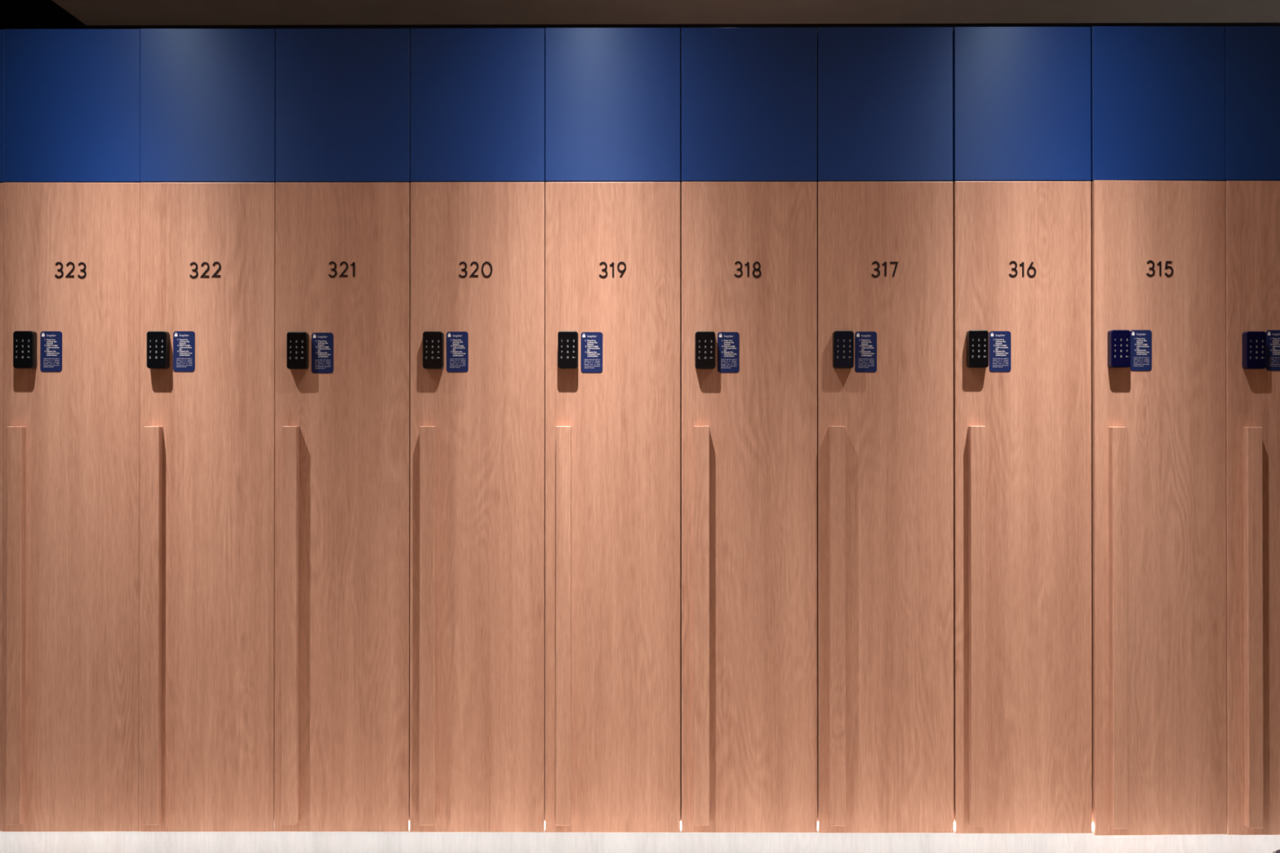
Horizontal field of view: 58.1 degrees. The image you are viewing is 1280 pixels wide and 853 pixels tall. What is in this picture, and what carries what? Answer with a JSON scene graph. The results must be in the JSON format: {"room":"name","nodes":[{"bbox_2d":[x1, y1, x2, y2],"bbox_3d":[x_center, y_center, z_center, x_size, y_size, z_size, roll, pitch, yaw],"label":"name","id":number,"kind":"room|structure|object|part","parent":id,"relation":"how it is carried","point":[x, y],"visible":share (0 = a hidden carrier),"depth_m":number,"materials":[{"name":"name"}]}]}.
{"room":"changing room","nodes":[
{"label":"changing room","id":0,"kind":"room"},
{"bbox_2d":[0,0,1279,31],"bbox_3d":[0.031,-0.355,4.710,7.400,3.350,0.100,0,0,0],"label":"wall","id":1,"kind":"structure","parent":0,"point":[14,14],"depth_m":4.67,"materials":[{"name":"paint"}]},
{"bbox_2d":[52,0,1279,25],"bbox_3d":[0.719,-1.687,1.427,5.980,0.080,6.470,0,0,0],"label":"ceiling","id":2,"kind":"structure","parent":0,"point":[90,12],"depth_m":4.51,"materials":[{"name":"paint"}]},
{"bbox_3d":[0.009,1.353,1.417,7.400,0.100,6.470,0,0,0],"label":"floor","id":3,"kind":"structure","parent":0,"visible":0},
{"bbox_2d":[0,829,1279,852],"bbox_3d":[-0.077,1.241,3.725,4.400,0.144,0.485,0,0,0],"label":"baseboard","id":4,"kind":"structure","parent":3,"relation":"on","point":[409,842],"depth_m":3.48,"materials":[{"name":"white wood"}]},
{"bbox_2d":[0,29,5,831],"bbox_3d":[-2.077,0.010,3.681,0.399,2.369,0.613,0,0,0],"label":"locker","id":5,"kind":"object","parent":4,"relation":"on","point":[2,31],"visible":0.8,"depth_m":3.40,"materials":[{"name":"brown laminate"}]},
{"bbox_3d":[-2.079,0.236,3.410,0.398,1.914,0.019,0,0,0],"label":"door","id":6,"kind":"part","parent":5,"relation":"part of","materials":[{"name":"brown wood"}]},
{"bbox_3d":[-2.078,-0.949,3.416,0.398,0.453,0.019,0,0,0],"label":"panel","id":7,"kind":"part","parent":5,"relation":"part of","materials":[{"name":"blue laminate"}]},
{"bbox_2d":[544,821,1093,831],"bbox_3d":[-0.079,1.180,3.409,4.380,0.024,0.009,0,0,0],"label":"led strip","id":8,"kind":"object","parent":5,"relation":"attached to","point":[544,821],"visible":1,"depth_m":3.40,"materials":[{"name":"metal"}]},
{"bbox_2d":[1,29,142,831],"bbox_3d":[-1.676,0.010,3.676,0.402,2.369,0.617,0,0,0],"label":"locker","id":9,"kind":"object","parent":4,"relation":"on","point":[72,186],"visible":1,"depth_m":3.40,"materials":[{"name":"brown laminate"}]},
{"bbox_3d":[-1.831,0.582,3.379,0.044,1.165,0.026,0,0,0],"label":"handle","id":10,"kind":"part","parent":9,"relation":"part of","materials":[{"name":"brown wood"}]},
{"bbox_3d":[-1.807,-0.225,3.373,0.054,0.104,0.002,0,0,-1],"label":"touch panel","id":11,"kind":"part","parent":9,"relation":"part of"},
{"bbox_2d":[43,358,59,367],"bbox_3d":[-1.735,-0.188,3.396,0.046,0.027,0.001,0,0,0],"label":"print","id":12,"kind":"object","parent":9,"relation":"attached to","point":[43,358],"depth_m":3.40},
{"bbox_3d":[-1.678,-0.949,3.413,0.402,0.453,0.019,0,0,0],"label":"panel","id":13,"kind":"part","parent":9,"relation":"part of","materials":[{"name":"blue laminate"}]},
{"bbox_2d":[138,28,275,831],"bbox_3d":[-1.275,0.010,3.675,0.399,2.369,0.614,0,0,0],"label":"locker","id":14,"kind":"object","parent":4,"relation":"on","point":[206,566],"visible":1,"depth_m":3.40,"materials":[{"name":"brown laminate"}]},
{"bbox_3d":[-1.429,0.582,3.379,0.044,1.165,0.026,0,0,0],"label":"handle","id":15,"kind":"part","parent":14,"relation":"part of","materials":[{"name":"brown wood"}]},
{"bbox_3d":[-1.416,-0.225,3.373,0.054,0.104,0.001,0,0,0],"label":"touch panel","id":16,"kind":"part","parent":14,"relation":"part of","materials":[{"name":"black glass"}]},
{"bbox_2d":[176,358,191,367],"bbox_3d":[-1.343,-0.188,3.395,0.046,0.027,0.001,0,0,0],"label":"print","id":17,"kind":"object","parent":14,"relation":"attached to","point":[176,358],"depth_m":3.40},
{"bbox_3d":[-1.277,-0.949,3.410,0.399,0.453,0.019,0,0,0],"label":"panel","id":18,"kind":"part","parent":14,"relation":"part of","materials":[{"name":"blue laminate"}]},
{"bbox_2d":[274,28,410,831],"bbox_3d":[-0.876,0.010,3.673,0.397,2.368,0.612,0,0,0],"label":"locker","id":19,"kind":"object","parent":4,"relation":"on","point":[343,137],"visible":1,"depth_m":3.39,"materials":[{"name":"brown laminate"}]},
{"bbox_3d":[-1.025,0.581,3.378,0.044,1.165,0.026,0,0,0],"label":"handle","id":20,"kind":"part","parent":19,"relation":"part of","materials":[{"name":"brown wood"}]},
{"bbox_3d":[-1.005,-0.223,3.372,0.054,0.104,0.002,0,0,0],"label":"touch panel","id":21,"kind":"part","parent":19,"relation":"part of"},
{"bbox_2d":[315,363,330,368],"bbox_3d":[-0.934,-0.184,3.394,0.046,0.027,0.001,0,0,0],"label":"print","id":22,"kind":"object","parent":19,"relation":"attached to","point":[315,363],"depth_m":3.39},
{"bbox_3d":[-0.878,-0.949,3.408,0.396,0.453,0.019,0,0,0],"label":"panel","id":23,"kind":"part","parent":19,"relation":"part of","materials":[{"name":"blue laminate"}]},
{"bbox_2d":[409,27,545,832],"bbox_3d":[-0.477,0.010,3.670,0.397,2.368,0.613,0,0,0],"label":"locker","id":24,"kind":"object","parent":4,"relation":"on","point":[477,334],"visible":1,"depth_m":3.39,"materials":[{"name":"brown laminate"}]},
{"bbox_3d":[-0.622,0.581,3.375,0.044,1.165,0.026,0,0,0],"label":"handle","id":25,"kind":"part","parent":24,"relation":"part of","materials":[{"name":"brown wood"}]},
{"bbox_3d":[-0.607,-0.224,3.369,0.054,0.104,0.002,0,0,0],"label":"touch panel","id":26,"kind":"part","parent":24,"relation":"part of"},
{"bbox_3d":[-0.479,-0.949,3.405,0.396,0.453,0.019,0,0,0],"label":"panel","id":27,"kind":"part","parent":24,"relation":"part of","materials":[{"name":"blue laminate"}]},
{"bbox_2d":[545,27,680,832],"bbox_3d":[-0.078,0.010,3.668,0.400,2.368,0.612,0,0,0],"label":"locker","id":28,"kind":"object","parent":4,"relation":"on","point":[613,95],"visible":1,"depth_m":3.39,"materials":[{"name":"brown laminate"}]},
{"bbox_3d":[-0.224,0.582,3.373,0.044,1.165,0.026,0,0,0],"label":"handle","id":29,"kind":"part","parent":28,"relation":"part of","materials":[{"name":"brown wood"}]},
{"bbox_3d":[-0.211,-0.225,3.366,0.054,0.104,0.002,0,0,0],"label":"touch panel","id":30,"kind":"part","parent":28,"relation":"part of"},
{"bbox_2d":[584,359,599,368],"bbox_3d":[-0.141,-0.185,3.388,0.046,0.027,0.001,0,0,0],"label":"print","id":31,"kind":"object","parent":28,"relation":"attached to","point":[585,359],"depth_m":3.39},
{"bbox_3d":[-0.080,-0.949,3.402,0.398,0.453,0.019,0,0,0],"label":"panel","id":32,"kind":"part","parent":28,"relation":"part of","materials":[{"name":"blue laminate"}]},
{"bbox_2d":[680,27,817,832],"bbox_3d":[0.323,0.010,3.665,0.401,2.368,0.613,0,0,0],"label":"locker","id":33,"kind":"object","parent":4,"relation":"on","point":[748,95],"visible":1,"depth_m":3.38,"materials":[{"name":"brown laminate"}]},
{"bbox_3d":[0.180,0.581,3.369,0.044,1.165,0.026,0,0,0],"label":"handle","id":34,"kind":"part","parent":33,"relation":"part of","materials":[{"name":"brown wood"}]},
{"bbox_3d":[0.191,-0.223,3.363,0.054,0.104,0.002,0,0,0],"label":"touch panel","id":35,"kind":"part","parent":33,"relation":"part of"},
{"bbox_2d":[720,359,736,368],"bbox_3d":[0.261,-0.185,3.385,0.046,0.027,0.001,0,0,0],"label":"print","id":36,"kind":"object","parent":33,"relation":"attached to","point":[721,359],"depth_m":3.39},
{"bbox_3d":[0.322,-0.949,3.400,0.399,0.453,0.019,0,0,0],"label":"panel","id":37,"kind":"part","parent":33,"relation":"part of","materials":[{"name":"blue laminate"}]},
{"bbox_2d":[816,26,954,833],"bbox_3d":[0.724,0.010,3.662,0.399,2.368,0.613,0,0,0],"label":"locker","id":38,"kind":"object","parent":4,"relation":"on","point":[885,220],"visible":1,"depth_m":3.38,"materials":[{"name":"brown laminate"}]},
{"bbox_3d":[0.577,0.581,3.367,0.044,1.165,0.026,0,0,0],"label":"handle","id":39,"kind":"part","parent":38,"relation":"part of","materials":[{"name":"brown wood"}]},
{"bbox_3d":[0.595,-0.225,3.360,0.054,0.104,0.002,0,0,0],"label":"touch panel","id":40,"kind":"part","parent":38,"relation":"part of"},
{"bbox_3d":[0.722,-0.949,3.397,0.397,0.453,0.019,0,0,0],"label":"panel","id":41,"kind":"part","parent":38,"relation":"part of","materials":[{"name":"blue laminate"}]},
{"bbox_2d":[952,26,1092,833],"bbox_3d":[1.126,0.010,3.658,0.403,2.368,0.615,0,0,0],"label":"locker","id":42,"kind":"object","parent":4,"relation":"on","point":[1023,667],"visible":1,"depth_m":3.38,"materials":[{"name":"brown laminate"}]},
{"bbox_3d":[0.984,0.581,3.362,0.044,1.165,0.026,0,0,0],"label":"handle","id":43,"kind":"part","parent":42,"relation":"part of","materials":[{"name":"brown wood"}]},
{"bbox_3d":[0.987,-0.226,3.356,0.054,0.104,0.002,0,0,0],"label":"touch panel","id":44,"kind":"part","parent":42,"relation":"part of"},
{"bbox_2d":[992,358,1008,367],"bbox_3d":[1.057,-0.187,3.378,0.046,0.027,0.001,0,0,0],"label":"print","id":45,"kind":"object","parent":42,"relation":"attached to","point":[993,358],"depth_m":3.38},
{"bbox_3d":[1.125,-0.949,3.394,0.400,0.453,0.019,0,0,0],"label":"panel","id":46,"kind":"part","parent":42,"relation":"part of","materials":[{"name":"blue laminate"}]},
{"bbox_2d":[1089,26,1226,835],"bbox_3d":[1.524,0.011,3.651,0.391,2.370,0.624,0,0,0],"label":"locker","id":47,"kind":"object","parent":4,"relation":"on","point":[1157,93],"visible":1,"depth_m":3.37,"materials":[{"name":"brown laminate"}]},
{"bbox_3d":[1.392,0.583,3.351,0.044,1.165,0.026,0,0,-2],"label":"handle","id":48,"kind":"part","parent":47,"relation":"part of","materials":[{"name":"brown wood"}]},
{"bbox_3d":[1.397,-0.226,3.345,0.054,0.104,0.001,0,0,-2],"label":"touch panel","id":49,"kind":"part","parent":47,"relation":"part of","materials":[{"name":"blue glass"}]},
{"bbox_2d":[1133,359,1149,366],"bbox_3d":[1.467,-0.189,3.369,0.046,0.027,0.001,0,0,-2],"label":"print","id":50,"kind":"object","parent":47,"relation":"attached to","point":[1135,359],"depth_m":3.37},
{"bbox_3d":[1.523,-0.949,3.391,0.390,0.453,0.019,0,0,0],"label":"panel","id":51,"kind":"part","parent":47,"relation":"part of","materials":[{"name":"blue laminate"}]},
{"bbox_2d":[1223,26,1279,835],"bbox_3d":[1.922,0.011,3.653,0.401,2.370,0.615,0,0,0],"label":"locker","id":52,"kind":"object","parent":4,"relation":"on","point":[1252,53],"visible":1,"depth_m":3.37,"materials":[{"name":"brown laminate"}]},
{"bbox_3d":[1.919,-0.949,3.389,0.400,0.453,0.019,0,0,0],"label":"panel","id":53,"kind":"part","parent":52,"relation":"part of","materials":[{"name":"blue laminate"}]},
{"bbox_3d":[1.787,0.584,3.357,0.044,1.165,0.026,0,0,0],"label":"handle","id":54,"kind":"part","parent":52,"relation":"part of","materials":[{"name":"brown wood"}]},
{"bbox_3d":[1.793,-0.223,3.351,0.054,0.104,0.002,0,0,0],"label":"touch panel","id":55,"kind":"part","parent":52,"relation":"part of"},
{"bbox_2d":[1269,359,1279,366],"bbox_3d":[1.867,-0.190,3.373,0.046,0.027,0.001,0,0,0],"label":"print","id":56,"kind":"object","parent":52,"relation":"attached to","point":[1269,359],"depth_m":3.37}
]}

